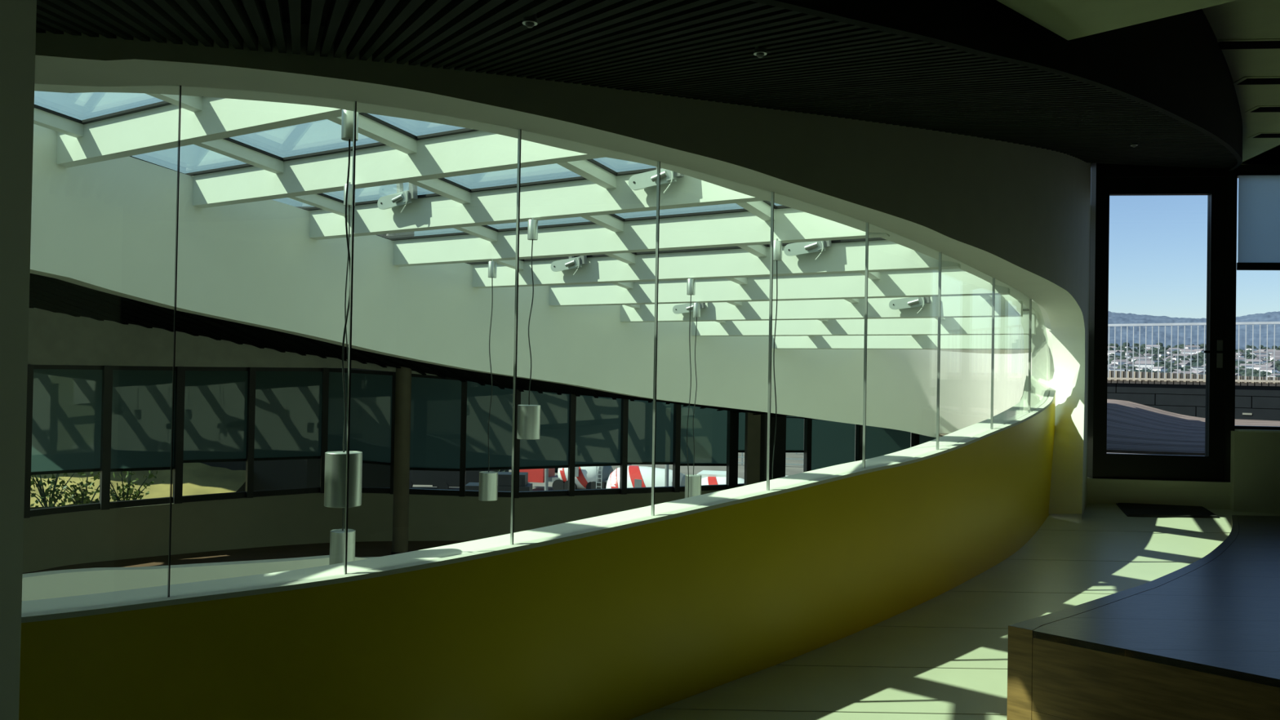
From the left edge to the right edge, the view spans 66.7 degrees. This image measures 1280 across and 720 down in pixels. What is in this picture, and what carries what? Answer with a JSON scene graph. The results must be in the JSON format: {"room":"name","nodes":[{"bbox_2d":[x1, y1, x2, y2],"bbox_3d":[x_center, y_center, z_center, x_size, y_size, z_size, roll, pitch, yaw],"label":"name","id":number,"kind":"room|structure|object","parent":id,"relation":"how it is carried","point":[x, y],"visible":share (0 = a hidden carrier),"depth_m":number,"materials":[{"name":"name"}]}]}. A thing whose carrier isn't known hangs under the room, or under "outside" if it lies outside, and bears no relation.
{"room":"atrium gallery","nodes":[
{"label":"atrium gallery","id":0,"kind":"room"},
{"bbox_2d":[0,0,36,719],"bbox_3d":[-1.336,0.264,1.477,0.700,3.600,0.160,1,-1,0],"label":"wall pier","id":1,"kind":"object","parent":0,"point":[17,17],"depth_m":1.52,"materials":[{"name":"paint"}]},
{"bbox_2d":[22,555,377,600],"bbox_3d":[-0.275,2.504,7.521,11.254,2.597,3.661,2,-1,-37],"label":"wall","id":2,"kind":"structure","parent":0,"point":[82,581],"depth_m":6.10,"materials":[{"name":"white paint"}]},
{"bbox_2d":[30,206,413,509],"bbox_3d":[-7.352,3.359,16.127,6.861,11.800,1.186,1,-1,-10],"label":"building","id":3,"kind":"structure","parent":0,"point":[305,473],"depth_m":15.95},
{"bbox_2d":[22,540,471,573],"bbox_3d":[-0.570,2.499,9.346,14.822,0.001,13.249,1,-1,0],"label":"floor","id":4,"kind":"structure","parent":0,"point":[363,548],"depth_m":12.30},
{"bbox_2d":[391,365,411,555],"bbox_3d":[-3.007,1.280,12.285,0.218,2.420,0.218,1,-1,0],"label":"round column","id":5,"kind":"structure","parent":4,"relation":"on","point":[403,375],"depth_m":12.21,"materials":[{"name":"concrete"}]},
{"bbox_2d":[744,412,760,485],"bbox_3d":[1.631,1.603,14.158,0.204,1.980,0.370,1,-1,0],"label":"square column","id":6,"kind":"structure","parent":4,"relation":"on","point":[753,422],"depth_m":13.99,"materials":[{"name":"concrete"}]},
{"bbox_2d":[760,413,786,482],"bbox_3d":[1.906,1.623,14.158,0.388,1.950,0.370,1,-1,0],"label":"column","id":7,"kind":"structure","parent":4,"relation":"on","point":[779,464],"depth_m":13.99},
{"bbox_2d":[29,273,822,420],"bbox_3d":[0.195,0.229,11.245,16.398,1.788,9.010,2,-1,-37],"label":"ceiling","id":8,"kind":"structure","parent":0,"point":[46,293],"depth_m":9.67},
{"bbox_2d":[22,303,1031,573],"bbox_3d":[-0.800,3.517,13.870,15.800,9.300,1.446,1,-1,-20],"label":"wall","id":9,"kind":"structure","parent":0,"point":[100,393],"depth_m":13.04,"materials":[{"name":"clear glass"}]},
{"bbox_2d":[31,368,102,471],"bbox_3d":[-6.788,0.685,11.466,0.004,1.251,0.868,1,-1,35],"label":"blind","id":10,"kind":"object","parent":9,"relation":"attached to","point":[67,424],"depth_m":11.49,"materials":[{"name":"fabric"}]},
{"bbox_2d":[110,369,175,468],"bbox_3d":[-6.197,0.712,12.095,0.792,1.274,0.004,2,-1,-38],"label":"blind","id":11,"kind":"object","parent":9,"relation":"attached to","point":[142,405],"depth_m":12.10,"materials":[{"name":"fabric"}]},
{"bbox_2d":[182,370,248,460],"bbox_3d":[-5.519,0.691,12.599,0.842,1.210,0.004,1,-1,-35],"label":"blind","id":12,"kind":"object","parent":9,"relation":"attached to","point":[215,424],"depth_m":12.61,"materials":[{"name":"fabric"}]},
{"bbox_2d":[253,371,322,457],"bbox_3d":[-4.745,0.706,13.082,0.925,1.215,0.004,1,-1,-29],"label":"blind","id":13,"kind":"object","parent":9,"relation":"attached to","point":[288,412],"depth_m":13.09,"materials":[{"name":"fabric"}]},
{"bbox_2d":[327,371,392,462],"bbox_3d":[-3.867,0.775,13.442,0.910,1.316,0.004,1,-1,-16],"label":"blind","id":14,"kind":"object","parent":9,"relation":"attached to","point":[371,433],"depth_m":13.45,"materials":[{"name":"fabric"}]},
{"bbox_2d":[409,377,461,468],"bbox_3d":[-2.944,0.852,13.633,0.918,1.350,0.004,1,-1,-8],"label":"blind","id":15,"kind":"object","parent":9,"relation":"attached to","point":[435,402],"depth_m":13.64,"materials":[{"name":"fabric"}]},
{"bbox_2d":[465,381,513,467],"bbox_3d":[-2.119,0.891,13.765,0.713,1.285,0.004,1,-1,-11],"label":"blind","id":16,"kind":"object","parent":9,"relation":"attached to","point":[478,396],"depth_m":13.76,"materials":[{"name":"fabric"}]},
{"bbox_2d":[519,390,569,466],"bbox_3d":[-1.382,0.905,13.937,0.765,1.258,0.004,1,-1,-15],"label":"blind","id":17,"kind":"object","parent":9,"relation":"attached to","point":[552,449],"depth_m":13.95,"materials":[{"name":"fabric"}]},
{"bbox_2d":[574,395,621,464],"bbox_3d":[-0.632,0.913,14.151,0.750,1.214,0.004,1,-1,-17],"label":"blind","id":18,"kind":"object","parent":9,"relation":"attached to","point":[597,420],"depth_m":14.16,"materials":[{"name":"fabric"}]},
{"bbox_2d":[627,399,673,462],"bbox_3d":[0.126,0.927,14.380,0.786,1.181,0.004,1,-1,-17],"label":"blind","id":19,"kind":"object","parent":9,"relation":"attached to","point":[640,421],"depth_m":14.38,"materials":[{"name":"fabric"}]},
{"bbox_2d":[680,404,727,463],"bbox_3d":[0.938,0.967,14.623,0.861,1.198,0.004,1,-1,-16],"label":"blind","id":20,"kind":"object","parent":9,"relation":"attached to","point":[710,425],"depth_m":14.63,"materials":[{"name":"fabric"}]},
{"bbox_2d":[737,412,804,450],"bbox_3d":[1.959,0.898,14.909,1.206,0.986,0.004,1,-1,-15],"label":"blind","id":21,"kind":"object","parent":9,"relation":"attached to","point":[794,426],"depth_m":15.01,"materials":[{"name":"fabric"}]},
{"bbox_2d":[811,419,855,470],"bbox_3d":[2.971,1.155,15.177,0.848,1.413,0.004,1,-1,-15],"label":"blind","id":22,"kind":"object","parent":9,"relation":"attached to","point":[833,442],"depth_m":15.18,"materials":[{"name":"fabric"}]},
{"bbox_2d":[865,425,911,459],"bbox_3d":[3.863,1.137,15.409,0.946,1.310,0.004,1,-1,-15],"label":"blind","id":23,"kind":"object","parent":9,"relation":"attached to","point":[879,442],"depth_m":15.41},
{"bbox_2d":[919,434,936,444],"bbox_3d":[4.849,1.068,15.659,1.037,1.096,0.004,1,-1,-14],"label":"blind","id":24,"kind":"object","parent":9,"relation":"attached to","point":[922,438],"depth_m":15.58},
{"bbox_2d":[30,124,1031,437],"bbox_3d":[-0.229,-0.226,7.559,11.290,2.657,3.694,2,-1,-37],"label":"wall","id":25,"kind":"structure","parent":0,"point":[109,226],"depth_m":8.01,"materials":[{"name":"white paint"}]},
{"bbox_2d":[33,93,1035,349],"bbox_3d":[-0.219,-0.903,6.737,4.396,1.412,10.557,1,-1,37],"label":"skylight","id":26,"kind":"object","parent":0,"point":[820,302],"depth_m":6.51,"materials":[{"name":"white paint"}]},
{"bbox_2d":[328,182,355,564],"bbox_3d":[-1.661,0.080,5.499,0.138,2.174,0.138,1,-1,0],"label":"pendant lamp","id":27,"kind":"object","parent":26,"relation":"hanging from","point":[336,535],"visible":0.56,"depth_m":5.46,"materials":[{"name":"metal"}]},
{"bbox_2d":[324,109,362,507],"bbox_3d":[-1.130,-0.213,3.752,0.138,1.545,0.138,1,-1,0],"label":"pendant lamp","id":28,"kind":"object","parent":26,"relation":"hanging from","point":[335,482],"visible":0.86,"depth_m":3.70,"materials":[{"name":"metal"}]},
{"bbox_2d":[377,182,417,213],"bbox_3d":[-1.620,-1.080,6.477,0.338,0.221,0.088,1,-1,33],"label":"motor","id":29,"kind":"object","parent":26,"relation":"attached to","point":[402,197],"visible":0.98,"depth_m":6.44,"materials":[{"name":"metal"}]},
{"bbox_2d":[478,259,497,501],"bbox_3d":[-1.107,0.145,7.199,0.138,1.778,0.138,1,-1,0],"label":"pendant lamp","id":30,"kind":"object","parent":26,"relation":"hanging from","point":[488,480],"visible":1,"depth_m":7.15,"materials":[{"name":"metal"}]},
{"bbox_2d":[516,217,540,439],"bbox_3d":[-0.664,-0.193,5.902,0.138,1.343,0.138,1,-1,0],"label":"pendant lamp","id":31,"kind":"object","parent":26,"relation":"hanging from","point":[528,415],"visible":1,"depth_m":5.85,"materials":[{"name":"metal"}]},
{"bbox_2d":[551,255,586,275],"bbox_3d":[-0.579,-0.787,7.849,0.338,0.221,0.088,1,-1,33],"label":"motor","id":32,"kind":"object","parent":26,"relation":"attached to","point":[571,263],"visible":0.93,"depth_m":7.82,"materials":[{"name":"metal"}]},
{"bbox_2d":[628,166,684,193],"bbox_3d":[0.084,-1.020,5.381,0.338,0.221,0.088,1,-1,33],"label":"motor","id":33,"kind":"object","parent":26,"relation":"attached to","point":[649,179],"visible":0.82,"depth_m":5.38,"materials":[{"name":"metal"}]},
{"bbox_2d":[672,302,705,314],"bbox_3d":[0.461,-0.508,9.223,0.338,0.221,0.088,1,-1,33],"label":"motor","id":34,"kind":"object","parent":26,"relation":"attached to","point":[685,308],"visible":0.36,"depth_m":9.23,"materials":[{"name":"metal"}]},
{"bbox_2d":[686,277,695,497],"bbox_3d":[0.366,0.436,7.295,0.138,2.119,0.138,1,-1,0],"label":"pendant lamp","id":35,"kind":"object","parent":26,"relation":"hanging from","point":[691,289],"visible":0.41,"depth_m":7.29,"materials":[{"name":"metal"}]},
{"bbox_2d":[684,301,701,497],"bbox_3d":[0.463,0.342,8.247,0.138,1.679,0.138,1,-1,0],"label":"pendant lamp","id":36,"kind":"object","parent":26,"relation":"hanging from","point":[695,480],"visible":0.78,"depth_m":8.21,"materials":[{"name":"metal"}]},
{"bbox_2d":[771,238,782,479],"bbox_3d":[0.823,0.263,5.947,0.138,2.011,0.138,1,-1,0],"label":"pendant lamp","id":37,"kind":"object","parent":26,"relation":"hanging from","point":[777,245],"visible":0.33,"depth_m":5.94,"materials":[{"name":"metal"}]},
{"bbox_2d":[783,240,831,260],"bbox_3d":[1.157,-0.795,6.734,0.338,0.221,0.088,1,-1,33],"label":"motor","id":38,"kind":"object","parent":26,"relation":"attached to","point":[797,248],"visible":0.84,"depth_m":6.72,"materials":[{"name":"metal"}]},
{"bbox_2d":[888,297,930,313],"bbox_3d":[2.237,-0.490,8.080,0.338,0.221,0.088,1,-1,33],"label":"motor","id":39,"kind":"object","parent":26,"relation":"attached to","point":[911,302],"visible":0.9,"depth_m":8.06,"materials":[{"name":"metal"}]},
{"bbox_2d":[18,375,1056,719],"bbox_3d":[-0.065,0.804,5.197,10.602,5.950,1.632,2,-1,-38],"label":"wall","id":40,"kind":"structure","parent":0,"point":[627,615],"depth_m":4.05,"materials":[{"name":"yellow paint"}]},
{"bbox_2d":[167,85,1049,597],"bbox_3d":[0.309,0.001,5.054,8.497,1.819,0.822,2,-1,-39],"label":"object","id":41,"kind":"object","parent":40,"relation":"on","point":[519,135],"visible":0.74,"depth_m":4.36,"materials":[{"name":"metal"}]},
{"bbox_2d":[34,19,1091,519],"bbox_3d":[1.732,-0.400,2.835,13.150,3.635,12.460,1,-1,0],"label":"wall","id":42,"kind":"structure","parent":0,"point":[1018,215],"depth_m":4.60,"materials":[{"name":"white paint"}]},
{"bbox_2d":[1235,429,1279,432],"bbox_3d":[6.536,0.605,7.883,3.264,0.016,0.250,1,-1,7],"label":"window sill","id":43,"kind":"structure","parent":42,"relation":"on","point":[1238,430],"depth_m":7.94,"materials":[{"name":"white paint"}]},
{"bbox_2d":[35,0,1242,171],"bbox_3d":[0.405,-1.229,4.015,12.252,1.440,2.655,2,-1,-41],"label":"ceiling","id":44,"kind":"structure","parent":0,"point":[980,68],"depth_m":3.09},
{"bbox_2d":[522,13,537,28],"bbox_3d":[-0.285,-0.883,2.518,0.040,0.044,0.040,1,-1,0],"label":"ceiling spotlight","id":45,"kind":"object","parent":44,"relation":"attached to","point":[530,22],"visible":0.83,"depth_m":2.51,"materials":[{"name":"metal"}]},
{"bbox_2d":[753,46,766,57],"bbox_3d":[0.360,-0.928,2.914,0.040,0.044,0.040,1,-1,0],"label":"ceiling spotlight","id":46,"kind":"object","parent":44,"relation":"attached to","point":[759,52],"visible":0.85,"depth_m":2.90,"materials":[{"name":"metal"}]},
{"bbox_2d":[1130,142,1137,147],"bbox_3d":[2.981,-1.305,5.869,0.040,0.044,0.040,1,-1,0],"label":"ceiling spotlight","id":47,"kind":"object","parent":44,"relation":"attached to","point":[1133,144],"visible":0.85,"depth_m":5.86,"materials":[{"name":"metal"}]},
{"bbox_2d":[629,502,1279,719],"bbox_3d":[1.768,1.819,2.679,12.800,1.536,11.800,1,-1,0],"label":"floor","id":48,"kind":"structure","parent":0,"point":[943,657],"depth_m":5.16,"materials":[{"name":"plastic"}]},
{"bbox_2d":[1006,515,1279,719],"bbox_3d":[4.578,1.541,4.848,5.992,0.671,5.893,1,-1,0],"label":"counter","id":49,"kind":"object","parent":48,"relation":"on","point":[1199,640],"visible":1,"depth_m":4.08,"materials":[{"name":"brown wood"}]},
{"bbox_2d":[1115,502,1219,518],"bbox_3d":[4.277,1.225,7.937,0.795,0.060,0.387,1,-1,0],"label":"doormat","id":50,"kind":"object","parent":48,"relation":"on","point":[1130,509],"visible":1,"depth_m":7.88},
{"bbox_2d":[938,399,1279,455],"bbox_3d":[10.192,0.877,12.124,26.129,0.343,11.575,0,-1,38],"label":"roof","id":51,"kind":"structure","parent":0,"point":[1132,428],"depth_m":12.87,"materials":[{"name":"metal"}]},
{"bbox_2d":[996,0,1237,40],"bbox_3d":[1.149,-1.399,0.771,3.406,0.736,3.320,2,-1,-43],"label":"ceiling","id":52,"kind":"structure","parent":0,"point":[1070,20],"depth_m":2.80,"materials":[{"name":"paint"}]},
{"bbox_2d":[1086,476,1231,509],"bbox_3d":[4.219,1.344,8.148,1.415,0.689,0.150,1,-1,7],"label":"wall","id":53,"kind":"structure","parent":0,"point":[1207,495],"depth_m":8.09,"materials":[{"name":"paint"}]},
{"bbox_2d":[1106,370,1279,421],"bbox_3d":[13.545,0.677,16.376,16.885,0.900,0.300,0,-1,38],"label":"wall","id":54,"kind":"structure","parent":0,"point":[1260,401],"depth_m":18.60,"materials":[{"name":"concrete"}]},
{"bbox_2d":[1107,321,1279,382],"bbox_3d":[12.769,-0.135,16.742,15.200,1.105,0.050,0,-1,38],"label":"terrace railing","id":55,"kind":"object","parent":54,"relation":"attached to","point":[1246,323],"visible":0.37,"depth_m":18.64,"materials":[{"name":"metal"}]},
{"bbox_2d":[1202,0,1279,164],"bbox_3d":[1.881,-1.742,2.521,12.900,0.020,11.600,1,-1,0],"label":"ceiling","id":56,"kind":"structure","parent":0,"point":[1246,33],"depth_m":5.51,"materials":[{"name":"paint"}]},
{"bbox_2d":[1230,431,1279,513],"bbox_3d":[6.469,1.118,7.920,3.200,1.014,0.280,1,-1,7],"label":"wall","id":57,"kind":"structure","parent":0,"point":[1255,456],"depth_m":7.95,"materials":[{"name":"paint"}]},
{"bbox_2d":[1235,164,1279,430],"bbox_3d":[6.557,-0.500,7.911,3.264,2.243,0.100,1,-1,7],"label":"window","id":58,"kind":"structure","parent":57,"relation":"in","point":[1253,169],"depth_m":8.04,"materials":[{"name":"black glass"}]},
{"bbox_2d":[1236,175,1279,270],"bbox_3d":[5.610,-1.125,7.968,1.340,0.784,0.022,1,-1,7],"label":"roller blind","id":59,"kind":"object","parent":58,"relation":"attached to","point":[1259,196],"visible":1,"depth_m":8.03,"materials":[{"name":"fabric"}]},
{"label":"outside","id":60,"kind":"structure","parent":0,"visible":0},
{"bbox_2d":[30,462,245,506],"bbox_3d":[-8.694,1.847,15.103,5.326,0.648,1.686,1,-1,-16],"label":"bank","id":61,"kind":"object","parent":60,"point":[198,478],"visible":0.28,"depth_m":15.27,"materials":[{"name":"plant"}]},
{"bbox_2d":[53,471,113,505],"bbox_3d":[-7.507,1.777,13.233,0.857,0.683,0.498,1,-1,0],"label":"shrub","id":62,"kind":"object","parent":61,"relation":"on","point":[85,500],"visible":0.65,"depth_m":13.20,"materials":[{"name":"green plant"}]},
{"bbox_2d":[97,470,164,501],"bbox_3d":[-7.122,1.761,13.513,0.912,0.776,0.426,1,-1,5],"label":"shrub","id":63,"kind":"object","parent":61,"relation":"on","point":[130,491],"visible":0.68,"depth_m":13.47,"materials":[{"name":"green plant"}]},
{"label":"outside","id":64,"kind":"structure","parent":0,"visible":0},
{"bbox_2d":[411,439,1130,491],"bbox_3d":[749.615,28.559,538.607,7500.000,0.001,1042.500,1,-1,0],"label":"ground","id":65,"kind":"structure","parent":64,"point":[789,469],"depth_m":93.21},
{"bbox_2d":[408,470,438,488],"bbox_3d":[-16.137,8.595,73.877,4.200,2.340,1.950,1,-1,0],"label":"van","id":66,"kind":"object","parent":65,"relation":"on","point":[416,477],"visible":0.15,"depth_m":72.95,"materials":[{"name":"metal"}]},
{"bbox_2d":[432,470,493,489],"bbox_3d":[-13.236,8.634,72.877,4.200,2.340,1.950,1,-1,0],"label":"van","id":67,"kind":"object","parent":65,"relation":"on","point":[445,480],"visible":0.3,"depth_m":71.96,"materials":[{"name":"metal"}]},
{"bbox_2d":[465,471,532,491],"bbox_3d":[-9.268,8.600,63.878,4.200,2.340,1.950,1,-1,0],"label":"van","id":68,"kind":"object","parent":65,"relation":"on","point":[504,477],"visible":0.17,"depth_m":63.04,"materials":[{"name":"metal"}]},
{"bbox_2d":[493,469,509,471],"bbox_3d":[-14.951,8.572,78.998,8.864,2.965,2.852,1,-1,0],"label":"hedge","id":69,"kind":"object","parent":65,"relation":"on","point":[495,470],"visible":0.02,"depth_m":77.89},
{"bbox_2d":[532,485,552,488],"bbox_3d":[-4.989,9.913,74.964,24.356,0.140,0.148,1,-1,9],"label":"track","id":70,"kind":"object","parent":65,"relation":"on","point":[533,486],"visible":0.02,"depth_m":75.34,"materials":[{"name":"metal"}]},
{"bbox_2d":[544,468,548,490],"bbox_3d":[-5.951,7.514,61.916,1.600,4.600,0.240,1,-1,0],"label":"post","id":71,"kind":"object","parent":65,"relation":"on","point":[546,470],"visible":0.22,"depth_m":61.82,"materials":[{"name":"grey metal"}]},
{"bbox_2d":[519,466,613,490],"bbox_3d":[-5.127,8.463,73.529,8.091,3.000,2.705,1,-1,19],"label":"lorry","id":72,"kind":"object","parent":65,"relation":"on","point":[588,477],"visible":0.53,"depth_m":72.35,"materials":[{"name":"white paint"}]},
{"bbox_2d":[574,466,578,476],"bbox_3d":[-4.746,8.131,72.033,0.440,1.000,0.100,1,-1,17],"label":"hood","id":73,"kind":"object","parent":72,"relation":"attached to","point":[576,468],"depth_m":71.96,"materials":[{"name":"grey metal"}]},
{"bbox_2d":[605,465,726,488],"bbox_3d":[1.552,8.323,60.956,8.598,3.222,3.300,1,-1,13],"label":"lorry","id":74,"kind":"object","parent":65,"relation":"on","point":[637,476],"visible":0.2,"depth_m":60.30,"materials":[{"name":"white paint"}]},
{"bbox_2d":[634,479,641,487],"bbox_3d":[-0.120,7.829,59.716,0.440,1.022,0.100,1,-1,13],"label":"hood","id":75,"kind":"object","parent":74,"relation":"attached to","point":[637,482],"depth_m":59.67,"materials":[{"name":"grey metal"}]},
{"bbox_2d":[664,464,669,486],"bbox_3d":[1.567,7.138,56.922,0.500,5.500,0.240,1,-1,0],"label":"post","id":76,"kind":"object","parent":65,"relation":"on","point":[667,466],"visible":0.22,"depth_m":56.83,"materials":[{"name":"grey metal"}]},
{"bbox_2d":[701,475,786,484],"bbox_3d":[6.099,8.490,58.874,7.327,3.000,2.800,1,-1,18],"label":"lorry","id":77,"kind":"object","parent":65,"relation":"on","point":[708,480],"visible":0.06,"depth_m":58.76,"materials":[{"name":"white paint"}]},
{"bbox_2d":[737,452,804,465],"bbox_3d":[4.189,9.650,97.956,24.120,1.520,4.120,1,-1,0],"label":"fence","id":78,"kind":"object","parent":65,"relation":"on","point":[741,456],"visible":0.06,"depth_m":96.12,"materials":[{"name":"metal"}]},
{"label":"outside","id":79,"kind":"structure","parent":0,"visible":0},
{"bbox_2d":[30,472,85,507],"bbox_3d":[-7.903,1.681,12.977,0.795,0.895,0.637,1,-1,18],"label":"shrub","id":80,"kind":"object","parent":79,"point":[39,485],"visible":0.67,"depth_m":12.96,"materials":[{"name":"green plant"}]},
{"bbox_3d":[6.044,-1.696,8.074,4.756,0.111,0.810,1,-1,0],"label":"wall door header","id":81,"kind":"structure","parent":0,"visible":0},
{"bbox_2d":[1087,163,1237,482],"bbox_3d":[4.381,-0.397,8.173,1.115,2.822,0.130,1,-1,7],"label":"door frame","id":82,"kind":"structure","parent":81,"relation":"attached to","point":[1100,171],"depth_m":8.15,"materials":[{"name":"metal"}]},
{"bbox_2d":[1101,177,1226,481],"bbox_3d":[4.369,-0.258,8.132,0.964,2.542,0.130,1,-1,7],"label":"door","id":83,"kind":"structure","parent":81,"relation":"in","point":[1208,467],"depth_m":8.11,"materials":[{"name":"black metal"}]},
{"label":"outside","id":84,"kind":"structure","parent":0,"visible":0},
{"bbox_2d":[1107,311,1279,350],"bbox_3d":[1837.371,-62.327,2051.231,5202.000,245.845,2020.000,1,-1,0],"label":"hills","id":85,"kind":"structure","parent":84,"point":[1113,317],"depth_m":2349.99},
{"bbox_2d":[1107,350,1120,355],"bbox_3d":[798.513,-7.281,1643.183,13.190,17.515,22.921,1,-1,-20],"label":"house","id":86,"kind":"structure","parent":85,"relation":"on","point":[1117,352],"depth_m":1634.16,"materials":[{"name":"grey metal"}]},
{"bbox_2d":[1109,363,1119,368],"bbox_3d":[633.099,12.000,1301.582,11.930,15.841,20.730,1,-1,15],"label":"house","id":87,"kind":"structure","parent":85,"relation":"on","point":[1110,364],"depth_m":1292.10,"materials":[{"name":"grey metal"}]},
{"bbox_2d":[1109,368,1124,370],"bbox_3d":[602.495,17.489,1229.773,17.827,13.318,12.584,1,-1,20],"label":"house","id":88,"kind":"structure","parent":85,"relation":"on","point":[1110,369],"depth_m":1224.68,"materials":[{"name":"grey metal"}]},
{"bbox_2d":[1111,359,1129,364],"bbox_3d":[674.404,8.114,1364.728,23.254,17.770,13.382,1,-1,-19],"label":"house","id":89,"kind":"structure","parent":85,"relation":"on","point":[1117,361],"depth_m":1359.90,"materials":[{"name":"grey metal"}]},
{"bbox_2d":[1124,361,1135,366],"bbox_3d":[671.391,10.632,1334.864,11.759,15.614,20.433,1,-1,12],"label":"house","id":90,"kind":"structure","parent":85,"relation":"on","point":[1130,363],"depth_m":1325.65,"materials":[{"name":"grey metal"}]},
{"bbox_2d":[1131,356,1150,361],"bbox_3d":[742.126,4.315,1441.547,23.737,18.139,13.660,1,-1,-14],"label":"house","id":91,"kind":"structure","parent":85,"relation":"on","point":[1135,357],"depth_m":1437.92,"materials":[{"name":"grey metal"}]},
{"bbox_2d":[1134,361,1154,369],"bbox_3d":[686.143,10.875,1322.900,23.650,18.073,13.610,1,-1,26],"label":"house","id":92,"kind":"structure","parent":85,"relation":"on","point":[1148,364],"depth_m":1317.90,"materials":[{"name":"grey metal"}]},
{"bbox_2d":[1146,345,1159,348],"bbox_3d":[1007.268,-20.638,1909.751,23.406,17.886,13.470,1,-1,24],"label":"house","id":93,"kind":"structure","parent":85,"relation":"on","point":[1147,346],"depth_m":1905.87,"materials":[{"name":"grey metal"}]},
{"bbox_2d":[1151,366,1168,371],"bbox_3d":[672.703,15.762,1259.500,10.967,14.562,19.057,1,-1,-7],"label":"house","id":94,"kind":"structure","parent":85,"relation":"on","point":[1155,368],"depth_m":1252.04,"materials":[{"name":"grey metal"}]},
{"bbox_2d":[1172,353,1187,357],"bbox_3d":[885.544,-2.183,1595.252,20.686,15.807,11.904,1,-1,23],"label":"house","id":95,"kind":"structure","parent":85,"relation":"on","point":[1174,354],"depth_m":1592.80,"materials":[{"name":"grey metal"}]},
{"bbox_2d":[1172,371,1190,373],"bbox_3d":[646.845,21.273,1160.793,20.273,15.491,11.666,1,-1,-1],"label":"house","id":96,"kind":"structure","parent":85,"relation":"on","point":[1185,372],"depth_m":1158.23,"materials":[{"name":"grey metal"}]},
{"bbox_2d":[1178,362,1190,367],"bbox_3d":[777.141,10.254,1388.731,11.606,13.678,13.678,1,-1,-19],"label":"house","id":97,"kind":"structure","parent":85,"relation":"on","point":[1180,363],"depth_m":1384.19,"materials":[{"name":"grey metal"}]},
{"bbox_2d":[1182,350,1196,354],"bbox_3d":[975.625,-9.253,1727.503,21.791,16.652,12.540,1,-1,28],"label":"house","id":98,"kind":"structure","parent":85,"relation":"on","point":[1186,351],"depth_m":1723.07,"materials":[{"name":"grey metal"}]},
{"bbox_2d":[1185,345,1199,350],"bbox_3d":[1086.153,-19.679,1913.087,24.279,18.552,13.972,1,-1,3],"label":"house","id":99,"kind":"structure","parent":85,"relation":"on","point":[1193,347],"depth_m":1908.20,"materials":[{"name":"grey metal"}]},
{"bbox_2d":[1107,342,1279,377],"bbox_3d":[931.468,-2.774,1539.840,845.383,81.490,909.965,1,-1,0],"label":"hillside trees","id":100,"kind":"object","parent":85,"relation":"on","point":[1155,350],"visible":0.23,"depth_m":1528.42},
{"bbox_2d":[1191,370,1205,374],"bbox_3d":[665.141,21.173,1158.542,13.015,17.282,22.616,1,-1,1],"label":"house","id":101,"kind":"structure","parent":85,"relation":"on","point":[1193,371],"depth_m":1149.21,"materials":[{"name":"grey metal"}]},
{"bbox_2d":[1191,366,1205,370],"bbox_3d":[742.876,15.660,1293.273,19.150,14.306,13.518,1,-1,19],"label":"house","id":102,"kind":"structure","parent":85,"relation":"on","point":[1193,367],"depth_m":1288.32,"materials":[{"name":"grey metal"}]},
{"bbox_2d":[1193,349,1205,353],"bbox_3d":[1001.974,-10.283,1742.140,13.889,18.442,24.134,1,-1,-8],"label":"house","id":103,"kind":"structure","parent":85,"relation":"on","point":[1199,350],"depth_m":1734.04,"materials":[{"name":"grey metal"}]},
{"bbox_2d":[1235,356,1244,360],"bbox_3d":[909.917,4.606,1483.054,23.800,18.187,13.696,1,-1,-13],"label":"house","id":104,"kind":"structure","parent":85,"relation":"on","point":[1236,357],"depth_m":1478.51,"materials":[{"name":"grey metal"}]},
{"bbox_2d":[1239,363,1255,368],"bbox_3d":[853.225,12.329,1365.548,18.525,14.156,10.661,1,-1,15],"label":"house","id":105,"kind":"structure","parent":85,"relation":"on","point":[1248,366],"depth_m":1361.73,"materials":[{"name":"grey metal"}]},
{"bbox_2d":[1244,359,1262,364],"bbox_3d":[917.606,7.220,1454.737,20.949,16.008,12.056,1,-1,8],"label":"house","id":106,"kind":"structure","parent":85,"relation":"on","point":[1255,361],"depth_m":1450.26,"materials":[{"name":"grey metal"}]},
{"bbox_2d":[1250,351,1268,355],"bbox_3d":[1088.752,-6.536,1709.456,23.483,17.944,13.514,1,-1,12],"label":"house","id":107,"kind":"structure","parent":85,"relation":"on","point":[1255,353],"depth_m":1705.49,"materials":[{"name":"grey metal"}]},
{"bbox_2d":[1256,354,1268,358],"bbox_3d":[1056.841,-1.882,1651.503,15.063,15.063,12.781,1,-1,22],"label":"house","id":108,"kind":"structure","parent":85,"relation":"on","point":[1264,356],"depth_m":1647.58,"materials":[{"name":"grey metal"}]},
{"bbox_2d":[1253,364,1275,369],"bbox_3d":[839.127,14.815,1307.130,12.980,17.236,22.556,1,-1,-23],"label":"house","id":109,"kind":"structure","parent":85,"relation":"on","point":[1256,366],"depth_m":1307.33,"materials":[{"name":"grey metal"}]},
{"bbox_2d":[1258,367,1277,373],"bbox_3d":[822.657,17.366,1274.104,11.194,14.864,19.452,1,-1,-20],"label":"house","id":110,"kind":"structure","parent":85,"relation":"on","point":[1269,369],"depth_m":1268.34,"materials":[{"name":"grey metal"}]},
{"bbox_2d":[1266,350,1279,354],"bbox_3d":[1150.716,-9.030,1765.993,23.463,17.929,13.502,1,-1,23],"label":"house","id":111,"kind":"structure","parent":85,"relation":"on","point":[1269,352],"depth_m":1763.29,"materials":[{"name":"grey metal"}]},
{"bbox_2d":[1269,355,1279,359],"bbox_3d":[1051.658,0.324,1604.137,20.011,15.291,11.516,1,-1,-2],"label":"house","id":112,"kind":"structure","parent":85,"relation":"on","point":[1272,356],"depth_m":1602.95,"materials":[{"name":"grey metal"}]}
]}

